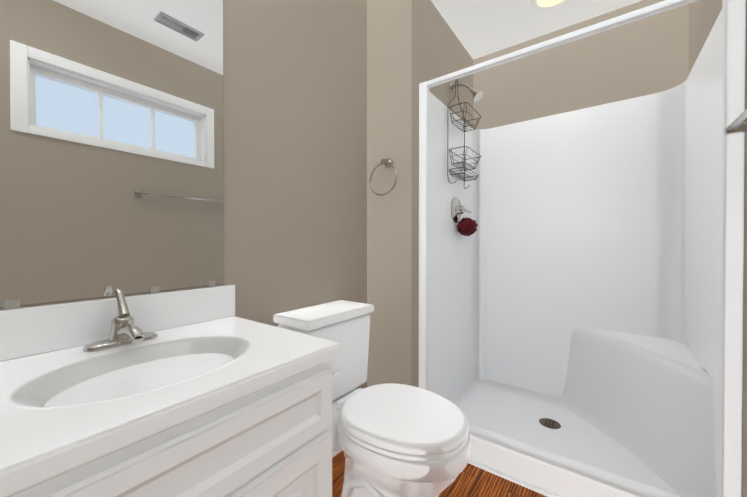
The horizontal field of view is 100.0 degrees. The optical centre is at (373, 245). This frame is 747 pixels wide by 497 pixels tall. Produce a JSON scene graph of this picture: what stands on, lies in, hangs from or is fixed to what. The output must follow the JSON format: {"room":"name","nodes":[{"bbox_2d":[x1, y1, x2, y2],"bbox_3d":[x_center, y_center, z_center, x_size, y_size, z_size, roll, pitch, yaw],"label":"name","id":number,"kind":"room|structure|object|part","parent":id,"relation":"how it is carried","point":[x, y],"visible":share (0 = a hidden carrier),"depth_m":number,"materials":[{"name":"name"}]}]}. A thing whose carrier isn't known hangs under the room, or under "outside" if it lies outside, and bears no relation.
{"room":"bathroom","nodes":[
{"label":"bathroom","id":0,"kind":"room"},
{"bbox_2d":[0,0,366,388],"bbox_3d":[-0.787,-0.166,0.847,0.110,2.440,2.400,0,1,36],"label":"wall","id":1,"kind":"structure","parent":0,"point":[111,152],"depth_m":1.01,"materials":[{"name":"beige paint"}]},
{"bbox_2d":[367,0,472,386],"bbox_3d":[0.344,-0.176,2.143,0.390,2.440,1.030,0,1,36],"label":"wall","id":2,"kind":"structure","parent":0,"point":[412,45],"depth_m":1.70,"materials":[{"name":"beige paint"}]},
{"bbox_2d":[332,448,342,457],"bbox_3d":[-0.634,1.010,0.742,0.288,0.090,2.399,0,1,36],"label":"baseboard","id":3,"kind":"structure","parent":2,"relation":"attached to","point":[334,453],"depth_m":1.56,"materials":[{"name":"white paint"}]},
{"bbox_2d":[370,158,396,195],"bbox_3d":[0.063,-0.368,1.668,0.177,0.208,0.065,0,1,36],"label":"towel ring","id":4,"kind":"object","parent":2,"relation":"attached to","point":[388,163],"visible":1,"depth_m":1.66,"materials":[{"name":"silver metal"}]},
{"bbox_2d":[449,83,483,101],"bbox_3d":[0.580,-0.966,1.954,0.206,0.160,0.074,0,1,36],"label":"shower head","id":5,"kind":"object","parent":2,"relation":"attached to","point":[477,95],"visible":1,"depth_m":1.93},
{"bbox_2d":[447,79,480,188],"bbox_3d":[0.575,-0.718,1.959,0.119,0.682,0.281,0,1,36],"label":"shower caddy","id":6,"kind":"object","parent":5,"relation":"hanging from","point":[464,164],"visible":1,"depth_m":1.95,"materials":[{"name":"grey metal"}]},
{"bbox_2d":[332,450,546,496],"bbox_3d":[0.108,1.084,0.774,1.646,0.060,3.530,0,1,36],"label":"floor","id":7,"kind":"structure","parent":0,"point":[472,480],"depth_m":1.37,"materials":[{"name":"brown wood"}]},
{"bbox_2d":[0,285,340,496],"bbox_3d":[-0.501,0.599,0.708,0.535,0.911,0.687,0,1,36],"label":"bathroom vanity","id":8,"kind":"object","parent":7,"relation":"on","point":[206,392],"visible":1,"depth_m":0.64,"materials":[{"name":"white"}]},
{"bbox_2d":[0,285,234,360],"bbox_3d":[-0.708,0.198,0.858,0.021,0.111,0.687,0,1,36],"label":"backsplash","id":9,"kind":"structure","parent":8,"relation":"on","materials":[{"name":"white stone"}]},
{"bbox_2d":[83,288,157,351],"bbox_3d":[-0.622,0.184,0.793,0.160,0.140,0.156,0,1,36],"label":"faucet","id":10,"kind":"object","parent":8,"relation":"on","point":[125,329],"visible":0.98,"depth_m":0.79,"materials":[{"name":"silver metal"}]},
{"bbox_2d":[273,300,470,496],"bbox_3d":[0.005,0.663,1.217,0.728,0.776,0.412,0,1,36],"label":"toilet","id":11,"kind":"object","parent":7,"relation":"on","point":[396,440],"visible":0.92,"depth_m":1.09,"materials":[{"name":"white ceramic"}]},
{"bbox_3d":[-0.201,0.293,1.366,0.215,0.038,0.412,0,1,36],"label":"tank lid","id":12,"kind":"part","parent":11,"relation":"part of","materials":[{"name":"white ceramic"}]},
{"bbox_3d":[-0.203,0.477,1.369,0.201,0.328,0.394,0,1,36],"label":"tank","id":13,"kind":"part","parent":11,"relation":"part of","materials":[{"name":"white ceramic"}]},
{"bbox_3d":[-0.155,0.503,1.240,0.026,0.025,0.065,0,1,36],"label":"handle","id":14,"kind":"part","parent":11,"relation":"part of","materials":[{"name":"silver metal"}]},
{"bbox_3d":[0.095,0.616,1.150,0.495,0.053,0.396,0,1,36],"label":"seat","id":15,"kind":"part","parent":11,"relation":"part of","materials":[{"name":"white plastic"}]},
{"bbox_2d":[419,0,745,496],"bbox_3d":[0.955,0.092,1.671,1.152,1.910,0.864,0,1,36],"label":"shower surround","id":16,"kind":"object","parent":7,"relation":"on","point":[581,311],"visible":0.94,"depth_m":1.74,"materials":[{"name":"white plastic"}]},
{"bbox_2d":[451,197,471,222],"bbox_3d":[0.567,-0.233,2.020,0.065,0.168,0.195,0,1,36],"label":"shower valve","id":17,"kind":"object","parent":16,"relation":"attached to","point":[458,209],"visible":0.98,"depth_m":1.99,"materials":[{"name":"silver metal"}]},
{"bbox_3d":[1.197,0.754,1.565,0.628,0.502,0.720,0,1,36],"label":"seat","id":18,"kind":"part","parent":16,"relation":"part of","materials":[{"name":"white plastic"}]},
{"bbox_2d":[431,0,641,59],"bbox_3d":[0.108,-1.415,0.755,1.646,0.060,3.530,0,1,36],"label":"ceiling","id":19,"kind":"structure","parent":0,"point":[480,28],"depth_m":1.92,"materials":[{"name":"white paint"}]},
{"bbox_2d":[531,0,568,10],"bbox_3d":[0.998,-1.387,1.739,0.224,0.011,0.224,0,1,36],"label":"recessed light","id":20,"kind":"object","parent":19,"relation":"in","point":[535,5],"depth_m":1.80,"materials":[{"name":"white paint"}]},
{"bbox_3d":[0.998,-1.386,1.739,0.164,0.008,0.164,0,1,36],"label":"ceiling light lens","id":21,"kind":"part","parent":20,"relation":"part of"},
{"bbox_2d":[473,0,688,128],"bbox_3d":[1.243,-0.175,2.058,1.156,2.440,0.100,0,1,36],"label":"wall","id":22,"kind":"structure","parent":0,"point":[644,56],"depth_m":1.93,"materials":[{"name":"beige paint"}]},
{"bbox_2d":[689,0,746,496],"bbox_3d":[0.759,-0.162,0.346,0.100,2.440,3.430,0,1,36],"label":"wall","id":23,"kind":"structure","parent":0,"point":[703,15],"depth_m":0.99,"materials":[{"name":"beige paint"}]},
{"bbox_2d":[724,109,746,134],"bbox_3d":[0.890,-0.340,0.665,0.070,0.044,0.654,0,1,36],"label":"towel rail","id":24,"kind":"object","parent":23,"relation":"attached to","point":[736,125],"visible":1,"depth_m":0.89,"materials":[{"name":"silver metal"}]},
{"bbox_3d":[0.607,-0.209,2.037,0.031,0.072,0.011,0,1,36],"label":"hanging cord","id":25,"kind":"object","parent":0,"visible":0},
{"bbox_2d":[457,217,477,236],"bbox_3d":[0.602,-0.126,2.020,0.135,0.130,0.134,0,1,36],"label":"loofah","id":26,"kind":"object","parent":25,"relation":"hanging from","point":[467,227],"visible":1,"depth_m":1.98,"materials":[{"name":"red plastic"}]}
]}

